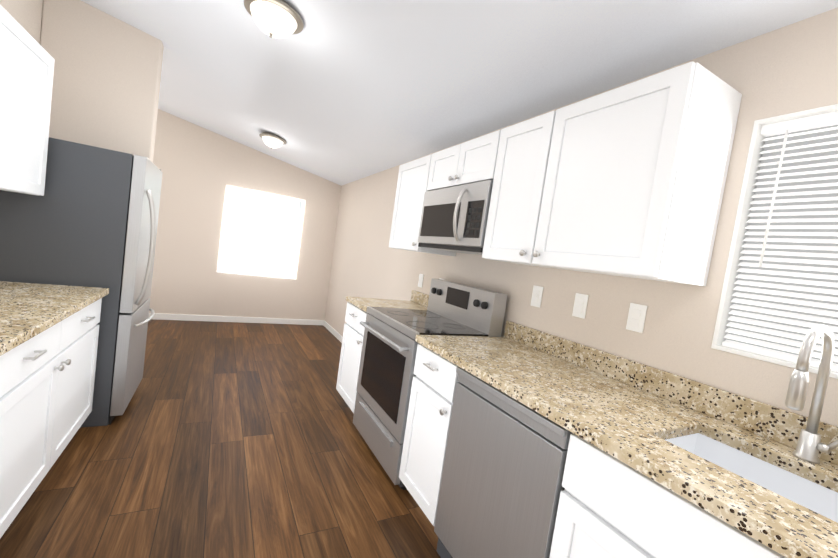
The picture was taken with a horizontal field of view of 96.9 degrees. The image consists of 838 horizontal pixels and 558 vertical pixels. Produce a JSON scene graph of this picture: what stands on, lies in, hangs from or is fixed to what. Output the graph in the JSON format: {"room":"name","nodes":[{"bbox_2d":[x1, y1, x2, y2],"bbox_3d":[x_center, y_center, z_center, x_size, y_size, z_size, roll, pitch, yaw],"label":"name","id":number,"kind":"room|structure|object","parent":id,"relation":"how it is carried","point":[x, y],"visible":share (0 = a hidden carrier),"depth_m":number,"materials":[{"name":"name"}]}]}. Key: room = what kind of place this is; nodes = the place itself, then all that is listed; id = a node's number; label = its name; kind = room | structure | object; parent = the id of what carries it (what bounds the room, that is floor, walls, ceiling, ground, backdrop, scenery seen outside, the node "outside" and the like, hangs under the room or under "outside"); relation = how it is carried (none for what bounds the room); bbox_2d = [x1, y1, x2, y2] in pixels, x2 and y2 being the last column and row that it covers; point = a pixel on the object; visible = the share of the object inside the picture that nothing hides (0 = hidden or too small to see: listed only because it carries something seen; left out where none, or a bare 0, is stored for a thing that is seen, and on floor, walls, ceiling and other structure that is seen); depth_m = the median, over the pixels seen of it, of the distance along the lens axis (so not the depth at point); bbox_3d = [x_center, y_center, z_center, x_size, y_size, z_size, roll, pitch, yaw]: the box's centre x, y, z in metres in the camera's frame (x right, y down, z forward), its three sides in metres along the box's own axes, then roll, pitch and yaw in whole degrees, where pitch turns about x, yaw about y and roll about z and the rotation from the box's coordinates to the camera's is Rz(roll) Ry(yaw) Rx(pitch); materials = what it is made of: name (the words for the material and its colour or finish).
{"room":"kitchen","nodes":[
{"label":"kitchen","id":0,"kind":"room"},
{"bbox_2d":[0,0,42,43],"bbox_3d":[-3.300,-0.945,0.942,2.710,3.450,2.300,6,4,-28],"label":"wall","id":1,"kind":"structure","parent":0,"point":[26,15],"depth_m":2.29,"materials":[{"name":"paint"}]},
{"bbox_2d":[0,5,54,195],"bbox_3d":[-1.971,-0.785,1.643,0.307,0.730,0.643,6,4,-28],"label":"upper cabinet","id":2,"kind":"object","parent":1,"relation":"attached to","point":[27,60],"visible":0.96,"depth_m":1.71,"materials":[{"name":"white wood"}]},
{"bbox_2d":[40,0,163,162],"bbox_3d":[-2.336,-0.916,2.697,0.650,3.450,0.120,6,4,-28],"label":"wall","id":3,"kind":"structure","parent":0,"point":[106,80],"depth_m":2.62,"materials":[{"name":"paint"}]},
{"bbox_2d":[0,319,440,557],"bbox_3d":[-1.572,1.118,0.234,5.690,0.060,10.340,6,4,-28],"label":"floor","id":4,"kind":"structure","parent":0,"point":[229,440],"depth_m":2.03,"materials":[{"name":"brown wood"}]},
{"bbox_2d":[0,317,67,537],"bbox_3d":[-1.748,0.581,1.255,0.588,0.828,0.625,6,4,-28],"label":"base cabinet","id":5,"kind":"object","parent":4,"relation":"on","point":[47,378],"depth_m":1.44,"materials":[{"name":"white wood"}]},
{"bbox_2d":[56,298,101,459],"bbox_3d":[-2.038,0.507,1.804,0.588,0.828,0.625,6,4,-28],"label":"base cabinet","id":6,"kind":"object","parent":4,"relation":"on","point":[81,344],"depth_m":1.94,"materials":[{"name":"white wood"}]},
{"bbox_2d":[0,281,108,355],"bbox_3d":[-1.807,0.069,1.498,0.618,0.135,1.279,6,4,-28],"label":"countertop","id":7,"kind":"structure","parent":6,"relation":"on","point":[28,311],"depth_m":1.63,"materials":[{"name":"stone"}]},
{"bbox_2d":[0,137,162,426],"bbox_3d":[-2.184,0.016,2.433,0.780,1.682,0.672,6,4,-28],"label":"fridge","id":8,"kind":"object","parent":4,"relation":"on","point":[89,218],"visible":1,"depth_m":2.19,"materials":[{"name":"metal"}]},
{"bbox_2d":[336,302,366,412],"bbox_3d":[-0.289,0.661,3.018,0.641,0.864,0.483,6,4,-28],"label":"base cabinet","id":9,"kind":"object","parent":4,"relation":"on","point":[350,357],"visible":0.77,"depth_m":2.87,"materials":[{"name":"white wood"}]},
{"bbox_2d":[345,290,428,311],"bbox_3d":[-0.212,0.167,2.994,0.623,0.135,0.499,6,4,-28],"label":"countertop","id":10,"kind":"structure","parent":9,"relation":"on","point":[418,301],"depth_m":3.03,"materials":[{"name":"stone"}]},
{"bbox_2d":[399,344,458,526],"bbox_3d":[0.273,0.806,1.956,0.641,0.864,0.383,6,4,-28],"label":"base cabinet","id":11,"kind":"object","parent":4,"relation":"on","point":[435,380],"visible":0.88,"depth_m":1.80,"materials":[{"name":"white wood"}]},
{"bbox_2d":[353,278,506,489],"bbox_3d":[-0.006,0.589,2.439,0.646,1.155,0.753,6,4,-28],"label":"stove","id":12,"kind":"object","parent":4,"relation":"on","point":[387,365],"visible":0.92,"depth_m":2.28,"materials":[{"name":"metal"}]},
{"bbox_2d":[434,367,573,557],"bbox_3d":[0.487,0.866,1.519,0.574,0.858,0.583,6,4,-28],"label":"dishwasher","id":13,"kind":"object","parent":4,"relation":"on","point":[501,488],"visible":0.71,"depth_m":1.34,"materials":[{"name":"metal"}]},
{"bbox_2d":[549,434,785,557],"bbox_3d":[0.809,0.943,0.943,0.639,0.864,0.733,6,4,-28],"label":"base cabinet","id":14,"kind":"object","parent":4,"relation":"on","point":[609,506],"visible":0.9,"depth_m":0.94,"materials":[{"name":"white wood"}]},
{"bbox_2d":[415,321,837,557],"bbox_3d":[0.777,0.511,1.105,0.623,0.310,2.283,6,4,-28],"label":"countertop","id":15,"kind":"structure","parent":14,"relation":"on","point":[729,458],"depth_m":1.15,"materials":[{"name":"stone"}]},
{"bbox_2d":[785,324,837,463],"bbox_3d":[1.053,0.310,0.969,0.208,0.378,0.106,6,4,-28],"label":"faucet","id":16,"kind":"object","parent":15,"relation":"on","point":[810,446],"visible":0.98,"depth_m":1.01,"materials":[{"name":"silver metal"}]},
{"bbox_2d":[149,109,340,319],"bbox_3d":[-3.750,-1.231,4.584,5.570,3.450,0.120,6,4,-28],"label":"wall","id":17,"kind":"structure","parent":0,"point":[200,168],"depth_m":5.10,"materials":[{"name":"paint"}]},
{"bbox_2d":[149,313,323,324],"bbox_3d":[-3.907,0.445,4.654,5.438,0.085,0.012,6,4,-28],"label":"baseboard","id":18,"kind":"structure","parent":17,"relation":"attached to","point":[182,317],"depth_m":5.32,"materials":[{"name":"white wood"}]},
{"bbox_2d":[217,185,304,279],"bbox_3d":[-2.283,-0.646,5.428,1.070,1.220,0.091,6,4,-28],"label":"window","id":19,"kind":"structure","parent":17,"relation":"in","point":[223,230],"depth_m":5.42,"materials":[{"name":"white plastic"}]},
{"bbox_2d":[81,0,837,185],"bbox_3d":[-1.178,-1.673,0.063,5.690,1.173,10.340,6,4,-28],"label":"ceiling","id":20,"kind":"structure","parent":0,"point":[341,92],"depth_m":2.16,"materials":[{"name":"paint"}]},
{"bbox_2d":[259,132,286,148],"bbox_3d":[-1.693,-1.583,4.303,0.299,0.169,0.300,6,4,-28],"label":"flush-mount light","id":21,"kind":"object","parent":20,"relation":"attached to","point":[271,140],"visible":1,"depth_m":4.22,"materials":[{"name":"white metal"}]},
{"bbox_2d":[244,0,303,37],"bbox_3d":[-0.771,-1.362,1.972,0.299,0.169,0.300,6,4,-28],"label":"flush-mount light","id":22,"kind":"object","parent":20,"relation":"attached to","point":[277,18],"visible":0.98,"depth_m":1.91,"materials":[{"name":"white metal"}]},
{"bbox_2d":[325,8,837,426],"bbox_3d":[1.036,0.165,1.483,0.120,2.400,10.340,6,4,-28],"label":"wall","id":23,"kind":"structure","parent":0,"point":[791,68],"depth_m":1.49,"materials":[{"name":"paint"}]},
{"bbox_2d":[323,320,342,342],"bbox_3d":[-0.857,0.873,4.688,0.012,0.085,2.885,6,4,-28],"label":"baseboard","id":24,"kind":"structure","parent":23,"relation":"attached to","point":[335,333],"depth_m":5.42,"materials":[{"name":"white wood"}]},
{"bbox_2d":[410,290,428,311],"bbox_3d":[0.053,0.178,3.136,0.022,0.100,0.499,6,4,-28],"label":"backsplash","id":25,"kind":"structure","parent":23,"relation":"attached to","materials":[{"name":"stone"}]},
{"bbox_2d":[418,274,423,287],"bbox_3d":[0.014,0.013,3.257,0.008,0.116,0.072,6,4,-28],"label":"electrical outlet plate","id":26,"kind":"object","parent":23,"relation":"attached to","point":[420,281],"visible":1,"depth_m":3.25,"materials":[{"name":"white plastic"}]},
{"bbox_2d":[389,154,455,255],"bbox_3d":[0.044,-0.560,2.945,0.359,0.690,0.538,6,4,-28],"label":"upper cabinet","id":27,"kind":"object","parent":23,"relation":"attached to","point":[412,183],"visible":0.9,"depth_m":2.85,"materials":[{"name":"white wood"}]},
{"bbox_2d":[427,130,500,190],"bbox_3d":[0.371,-0.695,2.370,0.359,0.263,0.736,6,4,-28],"label":"upper cabinet","id":28,"kind":"object","parent":23,"relation":"attached to","point":[471,161],"visible":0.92,"depth_m":2.23,"materials":[{"name":"white wood"}]},
{"bbox_2d":[418,180,492,254],"bbox_3d":[0.304,-0.367,2.379,0.405,0.388,0.728,6,4,-28],"label":"microwave","id":29,"kind":"object","parent":28,"relation":"attached to","point":[454,218],"visible":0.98,"depth_m":2.21,"materials":[{"name":"metal"}]},
{"bbox_2d":[482,110,573,270],"bbox_3d":[0.599,-0.417,1.896,0.359,0.690,0.366,6,4,-28],"label":"upper cabinet","id":30,"kind":"object","parent":23,"relation":"attached to","point":[518,188],"visible":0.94,"depth_m":1.81,"materials":[{"name":"white wood"}]},
{"bbox_2d":[531,285,543,307],"bbox_3d":[0.652,0.096,2.062,0.012,0.116,0.072,6,4,-28],"label":"electrical outlet plate","id":31,"kind":"object","parent":23,"relation":"attached to","point":[537,294],"visible":1,"depth_m":2.06,"materials":[{"name":"white plastic"}]},
{"bbox_2d":[572,293,588,318],"bbox_3d":[0.786,0.130,1.813,0.008,0.116,0.072,6,4,-28],"label":"electrical outlet plate","id":32,"kind":"object","parent":23,"relation":"attached to","point":[580,305],"visible":1,"depth_m":1.81,"materials":[{"name":"white plastic"}]},
{"bbox_2d":[626,303,646,332],"bbox_3d":[0.916,0.163,1.567,0.008,0.116,0.072,6,4,-28],"label":"electrical outlet plate","id":33,"kind":"object","parent":23,"relation":"attached to","point":[636,317],"visible":1,"depth_m":1.56,"materials":[{"name":"white plastic"}]},
{"bbox_2d":[532,61,741,285],"bbox_3d":[0.812,-0.363,1.491,0.359,0.690,0.548,6,4,-28],"label":"upper cabinet","id":34,"kind":"object","parent":23,"relation":"attached to","point":[635,179],"visible":1,"depth_m":1.30,"materials":[{"name":"white wood"}]},
{"bbox_2d":[711,104,837,378],"bbox_3d":[1.310,-0.102,1.022,0.119,0.800,0.700,6,4,-28],"label":"window","id":35,"kind":"structure","parent":23,"relation":"in","point":[742,218],"depth_m":1.29,"materials":[{"name":"white"}]},
{"bbox_2d":[722,111,837,371],"bbox_3d":[1.284,-0.104,1.008,0.056,0.768,0.664,6,4,-28],"label":"window blind","id":36,"kind":"object","parent":35,"relation":"attached to","point":[785,299],"visible":1,"depth_m":1.20,"materials":[{"name":"white plastic"}]}
]}

